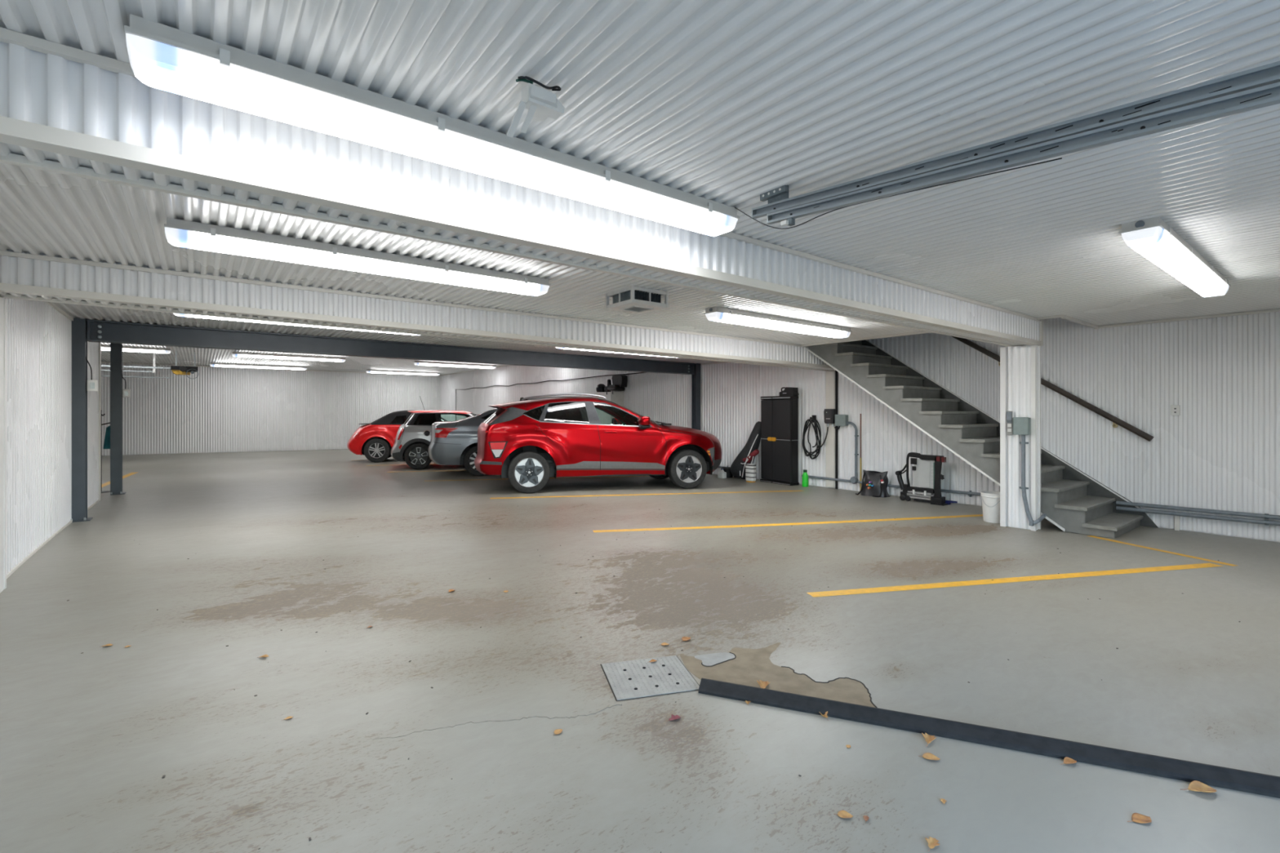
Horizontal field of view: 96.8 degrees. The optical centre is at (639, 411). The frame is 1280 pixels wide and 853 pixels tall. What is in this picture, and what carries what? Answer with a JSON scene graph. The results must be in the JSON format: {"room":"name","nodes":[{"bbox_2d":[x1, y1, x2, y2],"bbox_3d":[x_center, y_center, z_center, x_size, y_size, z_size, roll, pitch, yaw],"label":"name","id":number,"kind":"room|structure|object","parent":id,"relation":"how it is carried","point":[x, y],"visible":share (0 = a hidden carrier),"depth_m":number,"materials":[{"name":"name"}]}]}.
{"room":"parking garage","nodes":[
{"label":"parking garage","id":0,"kind":"room"},
{"bbox_2d":[0,297,6,593],"bbox_3d":[-4.378,0.229,3.821,0.085,2.038,0.405,0,0,-38],"label":"wall","id":1,"kind":"structure","parent":0,"point":[2,301],"depth_m":3.95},
{"bbox_2d":[3,297,98,574],"bbox_3d":[-3.944,-0.177,3.224,0.019,2.985,12.330,0,0,-38],"label":"wall","id":2,"kind":"structure","parent":0,"point":[39,337],"depth_m":5.11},
{"bbox_2d":[6,499,99,578],"bbox_3d":[-6.117,1.232,6.032,0.028,0.067,5.230,0,0,-38],"label":"baseboard","id":3,"kind":"structure","parent":2,"relation":"attached to","point":[55,533],"depth_m":5.05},
{"bbox_2d":[45,302,73,320],"bbox_3d":[-5.488,-1.034,5.235,0.025,0.028,3.200,0,0,-38],"label":"trim","id":4,"kind":"structure","parent":2,"relation":"attached to","point":[51,304],"depth_m":5.78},
{"bbox_2d":[98,342,101,500],"bbox_3d":[-7.720,-0.202,8.104,0.035,2.936,0.070,0,0,-38],"label":"trim","id":5,"kind":"structure","parent":2,"relation":"attached to","point":[100,344],"depth_m":8.09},
{"bbox_2d":[101,361,511,376],"bbox_3d":[-9.807,-1.651,14.667,14.880,0.031,16.800,0,0,-38],"label":"trim","id":6,"kind":"structure","parent":2,"relation":"attached to","point":[101,362],"depth_m":21.61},
{"bbox_2d":[101,361,440,456],"bbox_3d":[-15.009,0.130,21.389,15.500,4.000,0.202,0,0,-38],"label":"wall","id":7,"kind":"structure","parent":0,"point":[221,409],"depth_m":21.52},
{"bbox_2d":[101,342,505,375],"bbox_3d":[-9.843,-1.677,14.607,15.150,0.019,16.950,0,0,-38],"label":"ceiling","id":8,"kind":"structure","parent":0,"point":[185,355],"depth_m":18.73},
{"bbox_2d":[101,352,169,378],"bbox_3d":[-14.973,-1.288,14.204,4.950,0.725,0.050,0,0,-38],"label":"door track","id":9,"kind":"object","parent":8,"relation":"hanging from","point":[153,353],"visible":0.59,"depth_m":15.45,"materials":[{"name":"metal"}]},
{"bbox_2d":[101,345,170,353],"bbox_3d":[-13.563,-1.610,14.222,2.800,0.120,0.181,0,0,-38],"label":"ceiling lamp","id":10,"kind":"object","parent":8,"relation":"attached to","point":[126,348],"visible":0.41,"depth_m":14.67,"materials":[{"name":"plastic"}]},
{"bbox_2d":[101,351,198,378],"bbox_3d":[-14.585,-1.282,13.979,5.886,0.756,0.350,0,0,-38],"label":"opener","id":11,"kind":"object","parent":8,"relation":"hanging from","point":[177,370],"visible":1,"depth_m":15.43,"materials":[{"name":"black plastic"}]},
{"bbox_2d":[209,362,306,369],"bbox_3d":[-13.508,-1.610,20.212,2.870,0.120,0.181,0,0,-38],"label":"ceiling lamp","id":12,"kind":"object","parent":8,"relation":"attached to","point":[211,364],"visible":1,"depth_m":20.09,"materials":[{"name":"plastic"}]},
{"bbox_2d":[231,351,346,361],"bbox_3d":[-10.284,-1.610,16.765,2.860,0.120,0.181,0,0,-38],"label":"ceiling lamp","id":13,"kind":"object","parent":8,"relation":"attached to","point":[234,353],"visible":1,"depth_m":16.63,"materials":[{"name":"plastic"}]},
{"bbox_2d":[365,369,439,375],"bbox_3d":[-9.696,-1.610,23.359,2.870,0.120,0.181,0,0,-38],"label":"ceiling lamp","id":14,"kind":"object","parent":8,"relation":"attached to","point":[366,371],"visible":1,"depth_m":23.24,"materials":[{"name":"plastic"}]},
{"bbox_2d":[413,360,496,368],"bbox_3d":[-6.321,-1.610,19.586,2.820,0.120,0.181,0,0,-38],"label":"ceiling lamp","id":15,"kind":"object","parent":8,"relation":"attached to","point":[415,362],"visible":1,"depth_m":19.46,"materials":[{"name":"plastic"}]},
{"bbox_2d":[52,302,719,364],"bbox_3d":[-1.669,-1.058,8.229,10.050,0.019,3.350,0,0,-38],"label":"ceiling","id":16,"kind":"structure","parent":0,"point":[75,311],"depth_m":7.42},
{"bbox_2d":[173,312,421,335],"bbox_3d":[-3.557,-0.990,6.176,2.370,0.120,0.181,0,0,-38],"label":"ceiling lamp","id":17,"kind":"object","parent":16,"relation":"attached to","point":[175,314],"visible":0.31,"depth_m":5.88,"materials":[{"name":"plastic"}]},
{"bbox_2d":[86,320,694,374],"bbox_3d":[-2.601,-0.927,9.398,9.430,0.235,0.190,0,0,-38],"label":"girder","id":18,"kind":"object","parent":16,"relation":"attached to","point":[100,331],"visible":1,"depth_m":8.12,"materials":[{"name":"metal"}]},
{"bbox_2d":[555,346,679,358],"bbox_3d":[-0.229,-0.990,9.024,2.500,0.120,0.181,0,0,-38],"label":"ceiling lamp","id":19,"kind":"object","parent":16,"relation":"attached to","point":[555,347],"visible":0.16,"depth_m":8.62,"materials":[{"name":"plastic"}]},
{"bbox_2d":[0,162,923,344],"bbox_3d":[0.000,-1.058,5.075,8.820,0.019,3.020,0,0,-38],"label":"ceiling","id":20,"kind":"structure","parent":0,"point":[49,213],"depth_m":3.86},
{"bbox_2d":[164,217,550,296],"bbox_3d":[-1.685,-0.990,3.837,2.340,0.120,0.181,0,0,-38],"label":"ceiling lamp","id":21,"kind":"object","parent":20,"relation":"attached to","point":[179,233],"visible":1,"depth_m":3.59,"materials":[{"name":"plastic"}]},
{"bbox_2d":[605,285,668,313],"bbox_3d":[-0.029,-0.973,4.989,0.394,0.150,0.394,0,0,-38],"label":"ceiling vent","id":22,"kind":"object","parent":20,"relation":"in","point":[632,300],"visible":1,"depth_m":4.89,"materials":[{"name":"white plastic"}]},
{"bbox_2d":[620,305,653,312],"bbox_3d":[-0.029,-0.904,4.989,0.210,0.012,0.210,0,0,-38],"label":"grille","id":23,"kind":"object","parent":22,"relation":"attached to","point":[637,308],"depth_m":4.97,"materials":[{"name":"white plastic"}]},
{"bbox_2d":[704,306,851,338],"bbox_3d":[1.652,-0.990,6.445,2.390,0.120,0.181,0,0,-38],"label":"ceiling lamp","id":24,"kind":"object","parent":20,"relation":"attached to","point":[716,313],"visible":1,"depth_m":6.22,"materials":[{"name":"plastic"}]},
{"bbox_2d":[0,448,1279,852],"bbox_3d":[-4.927,1.408,8.391,15.300,0.375,33.300,0,0,-38],"label":"floor","id":25,"kind":"structure","parent":0,"point":[89,740],"depth_m":2.90,"materials":[{"name":"grey paint"}]},
{"bbox_2d":[70,318,93,522],"bbox_3d":[-6.354,0.093,6.458,0.169,2.285,0.205,0,0,-38],"label":"steel column","id":26,"kind":"structure","parent":25,"relation":"on","point":[79,326],"depth_m":6.39,"materials":[{"name":"metal"}]},
{"bbox_2d":[85,342,98,391],"bbox_3d":[-6.273,-0.512,6.496,0.110,0.555,0.064,0,0,-38],"label":"switch box","id":27,"kind":"object","parent":26,"relation":"attached to","point":[92,384],"visible":1,"depth_m":6.48,"materials":[{"name":"white plastic"}]},
{"bbox_2d":[101,409,110,493],"bbox_3d":[-8.590,0.627,9.055,0.275,1.314,0.260,0,0,-38],"label":"coat stand","id":28,"kind":"object","parent":25,"relation":"on","point":[102,491],"visible":0.49,"depth_m":9.06,"materials":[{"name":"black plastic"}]},
{"bbox_2d":[102,425,110,448],"bbox_3d":[-8.459,0.390,9.066,0.136,0.400,0.129,0,0,0],"label":"bag","id":29,"kind":"object","parent":28,"relation":"hanging from","point":[107,439],"visible":0.59,"depth_m":9.01,"materials":[{"name":"fabric"}]},
{"bbox_2d":[110,342,126,494],"bbox_3d":[-8.131,-0.195,8.851,0.169,2.949,0.205,0,0,-38],"label":"steel column","id":30,"kind":"structure","parent":25,"relation":"on","point":[116,349],"depth_m":8.79,"materials":[{"name":"metal"}]},
{"bbox_2d":[121,362,130,397],"bbox_3d":[-8.042,-0.748,8.883,0.110,1.045,0.064,0,0,-38],"label":"switch box","id":31,"kind":"object","parent":30,"relation":"attached to","point":[126,393],"visible":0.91,"depth_m":8.87,"materials":[{"name":"white plastic"}]},
{"bbox_2d":[346,395,448,462],"bbox_3d":[-6.363,0.487,16.970,4.236,1.982,2.040,0,-1,-18],"label":"convertible","id":32,"kind":"object","parent":25,"relation":"on","point":[375,440],"visible":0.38,"depth_m":15.79,"materials":[{"name":"red metal"}]},
{"bbox_2d":[391,409,475,469],"bbox_3d":[-4.371,0.681,14.608,3.723,1.503,2.051,0,-1,-18],"label":"hatchback","id":33,"kind":"object","parent":25,"relation":"on","point":[413,437],"visible":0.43,"depth_m":13.47,"materials":[{"name":"silver metal"}]},
{"bbox_2d":[427,408,497,475],"bbox_3d":[-2.363,0.611,12.953,4.640,1.588,2.058,0,-1,-16],"label":"grey saloon","id":34,"kind":"object","parent":25,"relation":"on","point":[455,442],"visible":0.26,"depth_m":11.69,"materials":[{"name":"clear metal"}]},
{"bbox_2d":[435,429,443,432],"bbox_3d":[-4.127,0.398,11.633,0.189,0.066,0.038,0,0,16],"label":"lamp","id":35,"kind":"object","parent":34,"relation":"attached to","point":[436,430],"depth_m":11.62,"materials":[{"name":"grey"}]},
{"bbox_2d":[554,728,562,734],"bbox_3d":[-0.341,1.325,2.352,0.044,0.006,0.035,0,0,-20],"label":"dry leaf","id":36,"kind":"object","parent":25,"relation":"on","point":[557,731],"visible":1,"depth_m":2.36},
{"bbox_2d":[474,393,721,493],"bbox_3d":[-0.667,0.510,10.119,4.408,1.694,2.171,0,-1,-15],"label":"suv","id":37,"kind":"object","parent":25,"relation":"on","point":[529,441],"visible":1,"depth_m":9.20,"materials":[{"name":"red metal"}]},
{"bbox_2d":[492,449,502,457],"bbox_3d":[-2.209,0.645,8.798,0.174,0.120,0.005,0,0,-9],"label":"lamp","id":38,"kind":"object","parent":37,"relation":"attached to","point":[495,453],"depth_m":8.80,"materials":[{"name":"grey"}]},
{"bbox_2d":[613,417,622,425],"bbox_3d":[-0.437,0.206,11.166,0.208,0.201,0.264,0,0,-38],"label":"mirror","id":39,"kind":"object","parent":37,"relation":"attached to","point":[620,421],"depth_m":11.07,"materials":[{"name":"black plastic"}]},
{"bbox_2d":[638,416,650,428],"bbox_3d":[0.070,0.181,9.343,0.216,0.204,0.269,0,0,-38],"label":"mirror","id":40,"kind":"object","parent":37,"relation":"attached to","point":[643,422],"depth_m":9.23,"materials":[{"name":"red plastic"}]},
{"bbox_2d":[595,391,623,425],"bbox_3d":[-0.811,0.439,14.836,0.415,1.898,0.740,0,0,-38],"label":"locker","id":41,"kind":"object","parent":25,"relation":"on","point":[617,397],"visible":0.3,"depth_m":14.59,"materials":[{"name":"metal"}]},
{"bbox_2d":[595,383,605,392],"bbox_3d":[-1.029,-0.634,15.059,0.276,0.225,0.270,0,0,-38],"label":"helmet","id":42,"kind":"object","parent":41,"relation":"on","point":[600,388],"visible":0.88,"depth_m":14.96,"materials":[{"name":"black"}]},
{"bbox_2d":[604,379,611,391],"bbox_3d":[-0.842,-0.676,14.853,0.173,0.336,0.265,0,0,-38],"label":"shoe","id":43,"kind":"object","parent":41,"relation":"on","point":[609,382],"visible":0.68,"depth_m":14.76,"materials":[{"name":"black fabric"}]},
{"bbox_2d":[606,374,627,394],"bbox_3d":[-0.608,-0.700,14.544,0.392,0.515,0.450,0,0,-38],"label":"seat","id":44,"kind":"object","parent":41,"relation":"on","point":[620,382],"visible":1,"depth_m":14.47,"materials":[{"name":"black plastic"}]},
{"bbox_2d":[608,384,619,386],"bbox_3d":[-0.615,-0.667,14.571,0.250,0.050,0.280,0,0,-38],"label":"cushion","id":45,"kind":"object","parent":44,"relation":"on","point":[611,385],"depth_m":14.46,"materials":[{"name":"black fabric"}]},
{"bbox_2d":[600,655,699,701],"bbox_3d":[0.045,1.326,2.852,0.423,0.007,0.395,0,0,-15],"label":"floor plate","id":46,"kind":"object","parent":25,"relation":"on","point":[637,678],"visible":1,"depth_m":2.82,"materials":[{"name":"metal"}]},
{"bbox_2d":[66,497,1240,852],"bbox_3d":[0.162,1.277,5.092,7.898,0.104,7.103,0,0,-38],"label":"grit","id":47,"kind":"object","parent":25,"relation":"on","point":[163,776],"visible":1,"depth_m":3.41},
{"bbox_2d":[665,714,680,721],"bbox_3d":[0.144,1.322,2.455,0.064,0.012,0.044,0,0,6],"label":"dry leaf","id":48,"kind":"object","parent":25,"relation":"on","point":[673,717],"visible":1,"depth_m":2.46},
{"bbox_2d":[681,636,690,640],"bbox_3d":[0.266,1.323,3.309,0.068,0.011,0.055,0,0,-9],"label":"dry leaf","id":49,"kind":"object","parent":25,"relation":"on","point":[683,638],"visible":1,"depth_m":3.32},
{"bbox_2d":[691,363,700,430],"bbox_3d":[1.241,0.146,12.375,0.169,2.393,0.205,0,0,-38],"label":"steel column","id":50,"kind":"structure","parent":25,"relation":"on","point":[695,378],"depth_m":12.37,"materials":[{"name":"metal"}]},
{"bbox_2d":[717,468,726,478],"bbox_3d":[1.640,1.232,11.346,0.120,0.195,0.160,0,0,-38],"label":"jug","id":51,"kind":"object","parent":25,"relation":"on","point":[722,474],"visible":1,"depth_m":11.30,"materials":[{"name":"plastic"}]},
{"bbox_2d":[720,466,733,477],"bbox_3d":[1.775,1.230,11.514,0.264,0.200,0.264,0,0,-38],"label":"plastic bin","id":52,"kind":"object","parent":25,"relation":"on","point":[727,469],"visible":0.64,"depth_m":11.41,"materials":[{"name":"black"}]},
{"bbox_2d":[730,421,760,479],"bbox_3d":[2.085,0.748,11.124,0.697,1.128,0.357,0,0,44],"label":"golf bag","id":53,"kind":"object","parent":25,"relation":"on","point":[750,450],"visible":0.87,"depth_m":10.99,"materials":[{"name":"black fabric"}]},
{"bbox_2d":[745,463,755,482],"bbox_3d":[2.094,1.160,10.736,0.128,0.340,0.208,0,0,-38],"label":"bucket","id":54,"kind":"object","parent":25,"relation":"on","point":[750,469],"visible":1,"depth_m":10.67,"materials":[{"name":"white plastic"}]},
{"bbox_2d":[756,680,769,688],"bbox_3d":[0.587,1.313,2.735,0.091,0.029,0.062,0,0,-40],"label":"dry leaf","id":55,"kind":"object","parent":25,"relation":"on","point":[762,684],"visible":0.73,"depth_m":2.75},
{"bbox_2d":[760,395,799,485],"bbox_3d":[2.580,0.520,10.560,0.229,1.620,0.770,0,0,-32],"label":"storage cabinet","id":56,"kind":"object","parent":25,"relation":"on","point":[779,414],"visible":1,"depth_m":10.41,"materials":[{"name":"black"}]},
{"bbox_2d":[779,386,799,395],"bbox_3d":[2.745,-0.373,10.375,0.144,0.165,0.421,0,0,-38],"label":"charger","id":57,"kind":"object","parent":56,"relation":"on","point":[788,391],"visible":1,"depth_m":10.32,"materials":[{"name":"black plastic"}]},
{"bbox_2d":[802,469,808,487],"bbox_3d":[2.935,1.179,10.085,0.110,0.302,0.110,0,0,-38],"label":"bottle","id":58,"kind":"object","parent":25,"relation":"on","point":[805,476],"visible":1,"depth_m":10.04,"materials":[{"name":"green plastic"}]},
{"bbox_2d":[833,810,853,817],"bbox_3d":[0.670,1.325,1.869,0.039,0.007,0.049,0,0,-41],"label":"dry leaf","id":59,"kind":"object","parent":25,"relation":"on","point":[842,814],"visible":1,"depth_m":1.87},
{"bbox_2d":[859,413,861,490],"bbox_3d":[3.654,0.670,9.402,0.016,1.280,0.018,0,0,-38],"label":"stick","id":60,"kind":"object","parent":25,"relation":"on","point":[860,414],"visible":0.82,"depth_m":9.39,"materials":[{"name":"brown wood"}]},
{"bbox_2d":[862,815,869,822],"bbox_3d":[0.736,1.325,1.848,0.018,0.007,0.037,0,0,24],"label":"dry leaf","id":61,"kind":"object","parent":25,"relation":"on","point":[866,818],"visible":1,"depth_m":1.85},
{"bbox_2d":[855,469,889,497],"bbox_3d":[3.709,1.131,9.026,0.326,0.413,0.478,0,0,-38],"label":"tote bag","id":62,"kind":"object","parent":25,"relation":"on","point":[875,484],"visible":1,"depth_m":8.91,"materials":[{"name":"black fabric"}]},
{"bbox_2d":[895,452,947,506],"bbox_3d":[4.129,0.967,8.366,0.140,0.726,0.720,0,0,-38],"label":"bike rack","id":63,"kind":"object","parent":25,"relation":"on","point":[927,470],"visible":1,"depth_m":8.32,"materials":[{"name":"metal"}]},
{"bbox_2d":[906,490,933,500],"bbox_3d":[4.121,1.228,8.360,0.080,0.095,0.360,0,0,-38],"label":"tray","id":64,"kind":"object","parent":63,"relation":"on","point":[920,496],"depth_m":8.33,"materials":[{"name":"metal"}]},
{"bbox_2d":[936,456,946,462],"bbox_3d":[4.311,0.680,8.131,0.060,0.080,0.115,0,0,-38],"label":"tail lamp","id":65,"kind":"object","parent":63,"relation":"attached to","point":[939,459],"depth_m":8.12,"materials":[{"name":"red"}]},
{"bbox_2d":[921,733,936,746],"bbox_3d":[1.158,1.315,2.289,0.075,0.026,0.051,0,0,-23],"label":"dry leaf","id":66,"kind":"object","parent":25,"relation":"on","point":[928,739],"visible":1,"depth_m":2.30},
{"bbox_2d":[918,752,940,759],"bbox_3d":[1.110,1.324,2.179,0.048,0.010,0.060,0,0,-36],"label":"dry leaf","id":67,"kind":"object","parent":25,"relation":"on","point":[929,756],"visible":1,"depth_m":2.18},
{"bbox_2d":[924,836,940,851],"bbox_3d":[0.892,1.322,1.743,0.059,0.012,0.040,0,0,-17],"label":"dry leaf","id":68,"kind":"object","parent":25,"relation":"on","point":[932,842],"visible":1,"depth_m":1.75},
{"bbox_2d":[945,500,957,504],"bbox_3d":[4.439,1.302,8.145,0.070,0.055,0.210,0,0,-38],"label":"scraper","id":69,"kind":"object","parent":25,"relation":"on","point":[948,502],"visible":0.77,"depth_m":8.13,"materials":[{"name":"blue plastic"}]},
{"bbox_2d":[805,339,1158,538],"bbox_3d":[4.201,-0.058,7.812,1.135,2.769,4.196,0,0,-38],"label":"staircase","id":70,"kind":"structure","parent":25,"relation":"on","point":[1072,500],"depth_m":7.35,"materials":[{"name":"paint"}]},
{"bbox_2d":[698,678,1279,798],"bbox_3d":[1.949,1.307,2.097,3.545,0.044,0.092,0,0,21],"label":"drain","id":71,"kind":"object","parent":25,"relation":"on","point":[1255,783],"visible":1,"depth_m":2.25,"materials":[{"name":"metal"}]},
{"bbox_2d":[980,490,999,523],"bbox_3d":[4.297,1.155,6.877,0.323,0.350,0.304,0,0,-38],"label":"bucket","id":72,"kind":"object","parent":25,"relation":"on","point":[990,500],"visible":0.7,"depth_m":6.80,"materials":[{"name":"plastic"}]},
{"bbox_2d":[1000,344,1040,531],"bbox_3d":[4.368,0.289,6.524,0.171,2.082,0.355,0,0,-38],"label":"post","id":73,"kind":"object","parent":25,"relation":"on","point":[1020,366],"visible":0.98,"depth_m":6.48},
{"bbox_2d":[1006,410,1012,435],"bbox_3d":[4.248,0.130,6.530,0.032,0.280,0.054,0,0,-38],"label":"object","id":74,"kind":"object","parent":73,"relation":"attached to","point":[1009,414],"visible":1,"depth_m":6.52,"materials":[{"name":"grey plastic"}]},
{"bbox_2d":[1013,417,1031,435],"bbox_3d":[4.307,0.160,6.404,0.087,0.198,0.156,0,0,-38],"label":"junction box","id":75,"kind":"object","parent":73,"relation":"attached to","point":[1021,425],"visible":1,"depth_m":6.37,"materials":[{"name":"grey paint"}]},
{"bbox_2d":[1019,435,1046,525],"bbox_3d":[4.417,0.765,6.351,0.264,1.010,0.139,0,0,14],"label":"conduit","id":76,"kind":"object","parent":73,"relation":"attached to","point":[1031,522],"visible":1,"depth_m":6.38,"materials":[{"name":"metal"}]},
{"bbox_2d":[1062,756,1076,764],"bbox_3d":[1.619,1.322,2.145,0.074,0.012,0.036,0,0,-15],"label":"dry leaf","id":77,"kind":"object","parent":25,"relation":"on","point":[1067,760],"visible":1,"depth_m":2.15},
{"bbox_2d":[1127,813,1151,823],"bbox_3d":[1.623,1.325,1.847,0.092,0.006,0.045,0,0,-15],"label":"dry leaf","id":78,"kind":"object","parent":25,"relation":"on","point":[1138,818],"visible":1,"depth_m":1.85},
{"bbox_2d":[1180,780,1217,793],"bbox_3d":[1.956,1.319,1.988,0.117,0.020,0.058,0,0,2],"label":"dry leaf","id":79,"kind":"object","parent":25,"relation":"on","point":[1195,785],"visible":1,"depth_m":2.00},
{"bbox_2d":[0,0,1279,325],"bbox_3d":[2.619,-1.058,2.702,10.050,0.019,3.660,0,0,-38],"label":"ceiling","id":80,"kind":"structure","parent":0,"point":[731,103],"depth_m":1.90,"materials":[{"name":"metal"}]},
{"bbox_2d":[124,13,739,236],"bbox_3d":[-0.470,-0.990,2.274,2.355,0.120,0.181,0,0,-38],"label":"ceiling lamp","id":81,"kind":"object","parent":80,"relation":"attached to","point":[162,56],"visible":1,"depth_m":1.91,"materials":[{"name":"plastic"}]},
{"bbox_2d":[506,75,564,137],"bbox_3d":[-0.342,-0.977,1.840,0.161,0.148,0.148,0,0,-38],"label":"junction box","id":82,"kind":"object","parent":80,"relation":"attached to","point":[540,104],"visible":1,"depth_m":1.81,"materials":[{"name":"white plastic"}]},
{"bbox_2d":[760,184,788,204],"bbox_3d":[0.634,-0.996,2.688,0.027,0.112,0.150,0,0,-38],"label":"hanger","id":83,"kind":"object","parent":80,"relation":"attached to","point":[781,193],"visible":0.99,"depth_m":2.67,"materials":[{"name":"metal"}]},
{"bbox_2d":[751,60,1279,218],"bbox_3d":[1.489,-0.863,1.566,0.030,0.251,3.053,0,0,-38],"label":"door track","id":84,"kind":"object","parent":83,"relation":"hanging from","point":[1269,73],"visible":1,"depth_m":1.78,"materials":[{"name":"metal"}]},
{"bbox_2d":[766,81,1279,226],"bbox_3d":[1.514,-0.809,1.525,0.042,0.257,2.958,0,0,-38],"label":"door track","id":85,"kind":"object","parent":83,"relation":"hanging from","point":[1268,95],"depth_m":1.78,"materials":[{"name":"metal"}]},
{"bbox_2d":[734,157,1062,229],"bbox_3d":[0.906,-0.923,2.349,0.007,0.250,1.402,0,0,-37],"label":"cable","id":86,"kind":"object","parent":85,"relation":"hanging from","point":[1060,157],"visible":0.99,"depth_m":2.12,"materials":[{"name":"black plastic"}]},
{"bbox_2d":[1118,216,1231,297],"bbox_3d":[3.694,-0.990,3.853,2.440,0.120,0.181,0,0,-38],"label":"ceiling lamp","id":87,"kind":"object","parent":80,"relation":"attached to","point":[1153,238],"visible":1,"depth_m":3.46,"materials":[{"name":"plastic"}]},
{"bbox_2d":[440,311,1279,542],"bbox_3d":[-0.725,-0.570,15.258,0.202,5.000,27.600,0,0,-38],"label":"wall","id":88,"kind":"structure","parent":0,"point":[1222,451],"depth_m":7.03,"materials":[{"name":"metal"}]},
{"bbox_2d":[455,372,646,420],"bbox_3d":[-3.427,-0.092,18.523,0.027,1.844,14.472,0,0,-38],"label":"wire","id":89,"kind":"object","parent":88,"relation":"attached to","point":[637,372],"visible":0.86,"depth_m":17.69,"materials":[{"name":"black plastic"}]},
{"bbox_2d":[700,361,727,364],"bbox_3d":[2.248,-1.033,11.236,0.026,0.026,3.200,0,0,-38],"label":"trim","id":90,"kind":"structure","parent":88,"relation":"attached to","point":[721,362],"depth_m":12.07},
{"bbox_2d":[802,415,828,459],"bbox_3d":[3.098,0.452,10.042,0.132,0.784,0.503,0,0,-38],"label":"charging cable","id":91,"kind":"object","parent":88,"relation":"hanging from","point":[812,420],"visible":1,"depth_m":10.03,"materials":[{"name":"black rubber"}]},
{"bbox_2d":[823,408,836,426],"bbox_3d":[3.283,0.100,9.818,0.117,0.300,0.190,0,0,-38],"label":"charger","id":92,"kind":"object","parent":88,"relation":"attached to","point":[828,414],"visible":1,"depth_m":9.77,"materials":[{"name":"grey plastic"}]},
{"bbox_2d":[826,370,835,487],"bbox_3d":[3.309,0.300,9.876,0.020,2.020,0.170,0,0,-38],"label":"trim","id":93,"kind":"structure","parent":88,"relation":"attached to","point":[830,375],"depth_m":9.86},
{"bbox_2d":[835,370,837,488],"bbox_3d":[3.386,0.305,9.783,0.015,2.050,0.040,0,0,-38],"label":"trim","id":94,"kind":"structure","parent":88,"relation":"attached to","point":[836,371],"depth_m":9.78,"materials":[{"name":"black"}]},
{"bbox_2d":[834,414,848,429],"bbox_3d":[3.417,0.174,9.667,0.100,0.259,0.238,0,0,-38],"label":"junction box","id":95,"kind":"object","parent":88,"relation":"attached to","point":[840,420],"visible":1,"depth_m":9.60,"materials":[{"name":"grey paint"}]},
{"bbox_2d":[717,466,980,497],"bbox_3d":[3.226,1.165,9.938,0.052,0.090,6.250,0,0,-38],"label":"conduit","id":96,"kind":"object","parent":88,"relation":"attached to","point":[969,493],"visible":0.44,"depth_m":8.90,"materials":[{"name":"metal"}]},
{"bbox_2d":[849,476,858,484],"bbox_3d":[3.567,1.140,9.474,0.070,0.124,0.124,0,0,-38],"label":"box","id":97,"kind":"object","parent":96,"relation":"attached to","point":[853,480],"visible":1,"depth_m":9.44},
{"bbox_2d":[846,421,858,477],"bbox_3d":[3.563,0.627,9.512,0.052,0.926,0.195,0,0,-38],"label":"conduit","id":98,"kind":"object","parent":88,"relation":"attached to","point":[847,422],"visible":1,"depth_m":9.45,"materials":[{"name":"metal"}]},
{"bbox_2d":[800,314,1098,346],"bbox_3d":[4.039,-1.048,7.907,1.285,0.065,3.455,0,0,-38],"label":"trim","id":99,"kind":"structure","parent":88,"relation":"attached to","point":[1063,317],"depth_m":7.50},
{"bbox_2d":[951,336,1154,441],"bbox_3d":[4.689,-0.954,8.022,0.085,2.586,3.873,0,0,-38],"label":"handrail","id":100,"kind":"object","parent":88,"relation":"attached to","point":[1107,415],"visible":0.44,"depth_m":7.00,"materials":[{"name":"black metal"}]},
{"bbox_2d":[1170,404,1180,415],"bbox_3d":[6.011,-0.018,6.377,0.022,0.115,0.076,0,0,-38],"label":"outlet plate","id":101,"kind":"object","parent":88,"relation":"attached to","point":[1175,409],"visible":1,"depth_m":6.37,"materials":[{"name":"white plastic"}]},
{"bbox_2d":[1174,515,1180,530],"bbox_3d":[6.025,1.235,6.370,0.030,0.190,0.040,0,0,-38],"label":"trim","id":102,"kind":"structure","parent":88,"relation":"attached to","point":[1176,517],"depth_m":6.36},
{"bbox_2d":[1097,308,1279,328],"bbox_3d":[6.582,-1.033,5.649,0.026,0.026,3.260,0,0,-38],"label":"trim","id":103,"kind":"structure","parent":88,"relation":"attached to","point":[1276,309],"depth_m":6.26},
{"bbox_2d":[1115,506,1279,525],"bbox_3d":[6.595,1.131,5.566,0.082,0.066,3.012,0,0,-38],"label":"conduit","id":104,"kind":"object","parent":88,"relation":"attached to","point":[1267,522],"visible":1,"depth_m":6.16,"materials":[{"name":"metal"}]},
{"bbox_2d":[1115,501,1279,519],"bbox_3d":[6.595,1.069,5.566,0.082,0.066,3.012,0,0,-38],"label":"conduit","id":105,"kind":"object","parent":88,"relation":"attached to","point":[1266,516],"visible":1,"depth_m":6.16,"materials":[{"name":"metal"}]},
{"bbox_3d":[-6.683,-2.020,10.573,15.600,1.900,27.700,0,0,-38],"label":"ceiling slab","id":106,"kind":"structure","parent":0,"visible":0},
{"bbox_2d":[0,249,835,370],"bbox_3d":[-0.491,-0.895,6.778,9.812,0.369,0.406,0,0,-38],"label":"ceiling beam","id":107,"kind":"structure","parent":106,"relation":"attached to","point":[25,275],"depth_m":4.95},
{"bbox_2d":[0,26,1043,346],"bbox_3d":[1.043,-0.914,3.887,8.692,0.332,0.296,0,0,-38],"label":"ceiling beam","id":108,"kind":"structure","parent":106,"relation":"attached to","point":[64,109],"depth_m":2.17,"materials":[{"name":"metal"}]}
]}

